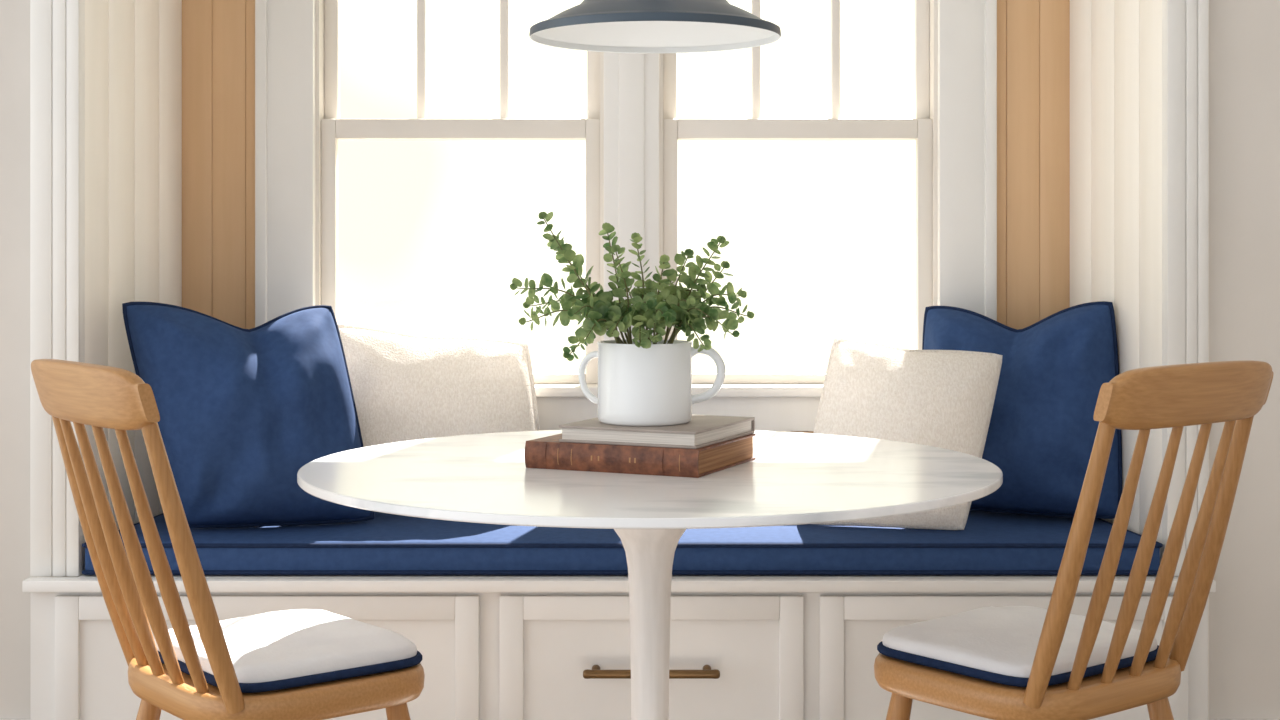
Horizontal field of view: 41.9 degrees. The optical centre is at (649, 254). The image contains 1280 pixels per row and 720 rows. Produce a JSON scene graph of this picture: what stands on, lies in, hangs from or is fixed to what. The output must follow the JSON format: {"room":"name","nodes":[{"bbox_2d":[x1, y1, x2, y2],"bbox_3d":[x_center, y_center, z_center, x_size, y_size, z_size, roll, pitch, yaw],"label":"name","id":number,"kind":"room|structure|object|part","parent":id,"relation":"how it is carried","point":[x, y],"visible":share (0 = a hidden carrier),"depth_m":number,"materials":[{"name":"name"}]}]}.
{"room":"dining room","nodes":[
{"label":"dining room","id":0,"kind":"room"},
{"bbox_2d":[0,0,30,718],"bbox_3d":[-1.920,-0.175,3.500,1.360,2.500,0.120,0,0,0],"label":"wall","id":1,"kind":"structure","parent":0,"point":[14,14],"depth_m":3.44,"materials":[{"name":"beige paint"}]},
{"bbox_2d":[0,719,29,719],"bbox_3d":[-1.935,1.015,3.430,1.330,0.120,0.020,0,0,0],"label":"baseboard","id":2,"kind":"structure","parent":1,"relation":"attached to","point":[0,719],"depth_m":3.44,"materials":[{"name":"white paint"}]},
{"bbox_2d":[30,0,84,576],"bbox_3d":[-1.212,-0.260,3.430,0.099,1.830,0.059,0,0,0],"label":"trim","id":3,"kind":"structure","parent":1,"relation":"attached to","point":[57,27],"depth_m":3.40,"materials":[{"name":"white paint"}]},
{"bbox_2d":[51,0,181,576],"bbox_3d":[-1.182,-0.075,3.690,0.094,2.300,0.533,0,0,6],"label":"wall","id":4,"kind":"structure","parent":0,"point":[133,48],"depth_m":3.65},
{"bbox_2d":[182,0,1069,432],"bbox_3d":[-0.050,-0.075,4.015,2.500,2.300,0.130,0,0,0],"label":"wall","id":5,"kind":"structure","parent":0,"point":[218,36],"depth_m":3.95,"materials":[{"name":"brown wood"}]},
{"bbox_2d":[255,0,314,326],"bbox_3d":[-0.860,-0.383,3.949,0.135,1.385,0.062,0,0,0],"label":"trim","id":6,"kind":"structure","parent":5,"relation":"attached to","point":[284,29],"depth_m":3.93,"materials":[{"name":"white paint"}]},
{"bbox_2d":[315,0,603,383],"bbox_3d":[-0.451,-0.384,4.013,0.693,1.382,0.115,0,0,0],"label":"window","id":7,"kind":"structure","parent":5,"relation":"in","point":[329,128],"depth_m":3.97,"materials":[{"name":"paint"}]},
{"bbox_3d":[-0.451,-0.009,3.991,0.665,0.631,0.034,0,0,0],"label":"sash","id":8,"kind":"part","parent":7,"relation":"part of","materials":[{"name":"paint"}]},
{"bbox_3d":[-0.451,-0.669,4.028,0.665,0.784,0.032,0,0,0],"label":"sash","id":9,"kind":"part","parent":7,"relation":"part of","materials":[{"name":"paint"}]},
{"bbox_2d":[604,52,658,340],"bbox_3d":[-0.044,-0.383,3.951,0.131,1.385,0.058,0,0,0],"label":"trim","id":10,"kind":"structure","parent":5,"relation":"attached to","point":[631,80],"depth_m":3.93,"materials":[{"name":"white paint"}]},
{"bbox_2d":[534,384,822,430],"bbox_3d":[-0.055,0.361,3.953,1.790,0.108,0.115,0,0,0],"label":"trim","id":11,"kind":"structure","parent":5,"relation":"attached to","point":[774,407],"depth_m":3.93,"materials":[{"name":"white wood"}]},
{"bbox_2d":[659,0,937,383],"bbox_3d":[0.351,-0.384,4.013,0.669,1.382,0.115,0,0,0],"label":"window","id":12,"kind":"structure","parent":5,"relation":"in","point":[923,128],"depth_m":3.97,"materials":[{"name":"paint"}]},
{"bbox_3d":[0.351,-0.669,4.028,0.641,0.784,0.032,0,0,0],"label":"sash","id":13,"kind":"part","parent":12,"relation":"part of","materials":[{"name":"paint"}]},
{"bbox_3d":[0.351,-0.009,3.991,0.641,0.631,0.034,0,0,0],"label":"sash","id":14,"kind":"part","parent":12,"relation":"part of","materials":[{"name":"paint"}]},
{"bbox_2d":[938,0,996,320],"bbox_3d":[0.747,-0.383,3.949,0.133,1.385,0.062,0,0,0],"label":"trim","id":15,"kind":"structure","parent":5,"relation":"attached to","point":[967,29],"depth_m":3.93,"materials":[{"name":"white paint"}]},
{"bbox_2d":[1070,0,1208,719],"bbox_3d":[1.069,-0.075,3.691,0.094,2.300,0.534,0,0,-7],"label":"wall","id":16,"kind":"structure","parent":0,"point":[1116,45],"depth_m":3.63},
{"bbox_2d":[1162,0,1207,576],"bbox_3d":[1.095,-0.260,3.430,0.084,1.830,0.059,0,0,0],"label":"trim","id":17,"kind":"structure","parent":16,"relation":"attached to","point":[1184,22],"depth_m":3.40,"materials":[{"name":"white paint"}]},
{"bbox_2d":[1209,0,1279,718],"bbox_3d":[1.545,-0.175,1.480,0.870,2.500,4.160,0,0,0],"label":"wall","id":18,"kind":"structure","parent":0,"point":[1244,35],"depth_m":3.44,"materials":[{"name":"paint"}]},
{"bbox_2d":[1209,719,1279,719],"bbox_3d":[1.522,1.015,3.430,0.755,0.120,0.020,0,0,0],"label":"baseboard","id":19,"kind":"structure","parent":18,"relation":"attached to","point":[1209,719],"depth_m":3.44,"materials":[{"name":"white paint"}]},
{"bbox_3d":[-0.350,-1.355,1.750,4.500,0.260,4.700,0,0,0],"label":"ceiling","id":20,"kind":"structure","parent":0,"visible":0},
{"bbox_2d":[529,0,780,52],"bbox_3d":[0.008,-0.881,2.600,0.391,1.088,0.391,0,0,0],"label":"pendant light","id":21,"kind":"object","parent":20,"relation":"hanging from","point":[614,26],"visible":1,"depth_m":2.69,"materials":[{"name":"metal"}]},
{"bbox_3d":[0.008,-0.382,2.600,0.391,0.089,0.391,0,0,0],"label":"lamp shade","id":22,"kind":"part","parent":21,"relation":"part of","materials":[{"name":"metal"}]},
{"bbox_3d":[-0.350,1.105,1.750,4.500,0.060,4.700,0,0,0],"label":"floor","id":23,"kind":"structure","parent":0,"visible":0},
{"bbox_2d":[31,359,424,719],"bbox_3d":[-0.623,0.612,2.497,0.526,0.926,0.414,0,0,-40],"label":"dining chair","id":24,"kind":"object","parent":23,"relation":"on","point":[100,397],"visible":0.9,"depth_m":2.35,"materials":[{"name":"brown wood"}]},
{"bbox_3d":[-0.839,0.422,2.535,0.151,0.424,0.031,0,0,-40],"label":"post","id":25,"kind":"part","parent":24,"relation":"part of","materials":[{"name":"brown wood"}]},
{"bbox_3d":[-0.798,0.193,2.349,0.066,0.088,0.382,0,0,-40],"label":"crest rail","id":26,"kind":"part","parent":24,"relation":"part of","materials":[{"name":"brown wood"}]},
{"bbox_3d":[-0.804,0.863,2.562,0.124,0.423,0.038,0,0,-5],"label":"leg","id":27,"kind":"part","parent":24,"relation":"part of","materials":[{"name":"brown wood"}]},
{"bbox_3d":[-0.623,0.422,2.277,0.151,0.424,0.031,0,0,-40],"label":"post","id":28,"kind":"part","parent":24,"relation":"part of","materials":[{"name":"brown wood"}]},
{"bbox_3d":[-0.572,0.639,2.539,0.366,0.047,0.412,0,0,-40],"label":"seat","id":29,"kind":"part","parent":24,"relation":"part of","materials":[{"name":"brown wood"}]},
{"bbox_2d":[154,609,421,692],"bbox_3d":[-0.561,0.594,2.548,0.319,0.038,0.370,0,0,-40],"label":"seat cushion","id":30,"kind":"object","parent":24,"relation":"on","point":[277,650],"visible":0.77,"depth_m":2.47,"materials":[{"name":"white fabric"}]},
{"bbox_3d":[-0.347,0.864,2.511,0.108,0.423,0.037,0,0,3],"label":"leg","id":31,"kind":"part","parent":24,"relation":"part of","materials":[{"name":"brown wood"}]},
{"bbox_2d":[22,575,1215,719],"bbox_3d":[-0.062,0.864,3.638,2.396,0.422,0.620,0,0,0],"label":"window bench","id":32,"kind":"object","parent":23,"relation":"on","point":[491,647],"visible":0.56,"depth_m":3.38,"materials":[{"name":"paint"}]},
{"bbox_3d":[-0.772,0.848,3.376,0.855,0.319,0.018,0,0,0],"label":"drawer","id":33,"kind":"part","parent":32,"relation":"part of","materials":[{"name":"paint"}]},
{"bbox_2d":[82,510,1162,574],"bbox_3d":[-0.056,0.619,3.663,2.200,0.068,0.543,0,0,0],"label":"bench cushion","id":34,"kind":"object","parent":32,"relation":"on","point":[990,543],"visible":0.49,"depth_m":3.40,"materials":[{"name":"blue fabric"}]},
{"bbox_2d":[122,302,373,527],"bbox_3d":[-0.850,0.341,3.572,0.512,0.483,0.214,0,0,-24],"label":"throw pillow","id":35,"kind":"object","parent":34,"relation":"on","point":[241,411],"visible":0.83,"depth_m":3.51,"materials":[{"name":"blue fabric"}]},
{"bbox_2d":[337,324,539,446],"bbox_3d":[-0.490,0.371,3.803,0.518,0.422,0.199,0,0,0],"label":"throw pillow","id":36,"kind":"object","parent":34,"relation":"on","point":[405,387],"visible":0.37,"depth_m":3.76,"materials":[{"name":"white fabric"}]},
{"bbox_2d":[813,339,1002,529],"bbox_3d":[0.524,0.383,3.563,0.422,0.398,0.209,0,0,21],"label":"throw pillow","id":37,"kind":"object","parent":34,"relation":"on","point":[944,399],"visible":0.66,"depth_m":3.52,"materials":[{"name":"white fabric"}]},
{"bbox_2d":[922,301,1121,518],"bbox_3d":[0.807,0.340,3.709,0.457,0.476,0.187,0,0,29],"label":"throw pillow","id":38,"kind":"object","parent":34,"relation":"on","point":[1042,430],"visible":0.63,"depth_m":3.63,"materials":[{"name":"blue fabric"}]},
{"bbox_3d":[0.003,0.848,3.376,0.613,0.319,0.018,0,0,0],"label":"drawer","id":39,"kind":"part","parent":32,"relation":"part of","materials":[{"name":"paint"}]},
{"bbox_3d":[0.003,0.837,3.353,0.274,0.019,0.051,0,0,0],"label":"handle","id":40,"kind":"part","parent":32,"relation":"part of","materials":[{"name":"gold metal"}]},
{"bbox_3d":[0.714,0.848,3.376,0.742,0.319,0.018,0,0,0],"label":"drawer","id":41,"kind":"part","parent":32,"relation":"part of","materials":[{"name":"paint"}]},
{"bbox_2d":[297,430,1002,719],"bbox_3d":[0.000,0.700,2.600,1.074,0.750,1.074,0,0,0],"label":"dining table","id":42,"kind":"object","parent":23,"relation":"on","point":[794,478],"visible":0.9,"depth_m":2.43,"materials":[{"name":"white stone"}]},
{"bbox_2d":[524,433,755,477],"bbox_3d":[-0.012,0.304,2.600,0.285,0.041,0.246,0,0,24],"label":"book","id":43,"kind":"object","parent":42,"relation":"on","point":[547,452],"visible":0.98,"depth_m":2.50,"materials":[{"name":"brown leather"}]},
{"bbox_2d":[559,415,754,448],"bbox_3d":[0.014,0.271,2.598,0.226,0.026,0.242,0,0,25],"label":"book","id":44,"kind":"object","parent":43,"relation":"on","point":[702,430],"visible":0.8,"depth_m":2.51,"materials":[{"name":"white paper"}]},
{"bbox_2d":[578,340,724,425],"bbox_3d":[0.002,0.196,2.580,0.229,0.124,0.147,0,0,0],"label":"pot","id":45,"kind":"object","parent":44,"relation":"on","point":[638,386],"visible":0.94,"depth_m":2.52,"materials":[{"name":"white ceramic"}]},
{"bbox_3d":[-0.088,0.195,2.630,0.057,0.090,0.013,0,0,32],"label":"handle","id":46,"kind":"part","parent":45,"relation":"part of","materials":[{"name":"white ceramic"}]},
{"bbox_2d":[510,211,754,360],"bbox_3d":[-0.028,0.085,2.559,0.377,0.304,0.182,0,0,0],"label":"foliage","id":47,"kind":"object","parent":45,"relation":"in","point":[681,308],"visible":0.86,"depth_m":2.55,"materials":[{"name":"green plant"}]},
{"bbox_3d":[0.087,0.185,2.573,0.059,0.093,0.016,0,0,4],"label":"handle","id":48,"kind":"part","parent":45,"relation":"part of","materials":[{"name":"white ceramic"}]},
{"bbox_2d":[874,360,1273,719],"bbox_3d":[0.622,0.612,2.512,0.414,0.926,0.526,0,0,-38],"label":"dining chair","id":49,"kind":"object","parent":23,"relation":"on","point":[1178,396],"visible":0.91,"depth_m":2.36,"materials":[{"name":"brown wood"}]},
{"bbox_3d":[0.356,0.864,2.583,0.108,0.423,0.037,0,0,9],"label":"leg","id":50,"kind":"part","parent":49,"relation":"part of","materials":[{"name":"brown wood"}]},
{"bbox_2d":[877,606,1158,686],"bbox_3d":[0.573,0.594,2.575,0.370,0.039,0.319,0,0,-38],"label":"seat cushion","id":51,"kind":"object","parent":49,"relation":"on","point":[993,644],"visible":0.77,"depth_m":2.51,"materials":[{"name":"white fabric"}]},
{"bbox_3d":[0.581,0.639,2.564,0.412,0.047,0.366,0,0,-38],"label":"seat","id":52,"kind":"part","parent":49,"relation":"part of","materials":[{"name":"brown wood"}]},
{"bbox_3d":[0.576,0.422,2.297,0.031,0.424,0.151,0,0,-38],"label":"post","id":53,"kind":"part","parent":49,"relation":"part of","materials":[{"name":"brown wood"}]},
{"bbox_3d":[0.813,0.863,2.538,0.124,0.423,0.038,0,0,17],"label":"leg","id":54,"kind":"part","parent":49,"relation":"part of","materials":[{"name":"brown wood"}]},
{"bbox_3d":[0.763,0.193,2.331,0.382,0.088,0.066,0,0,-38],"label":"crest rail","id":55,"kind":"part","parent":49,"relation":"part of","materials":[{"name":"brown wood"}]},
{"bbox_3d":[0.842,0.422,2.504,0.031,0.424,0.151,0,0,-38],"label":"post","id":56,"kind":"part","parent":49,"relation":"part of","materials":[{"name":"brown wood"}]}
]}

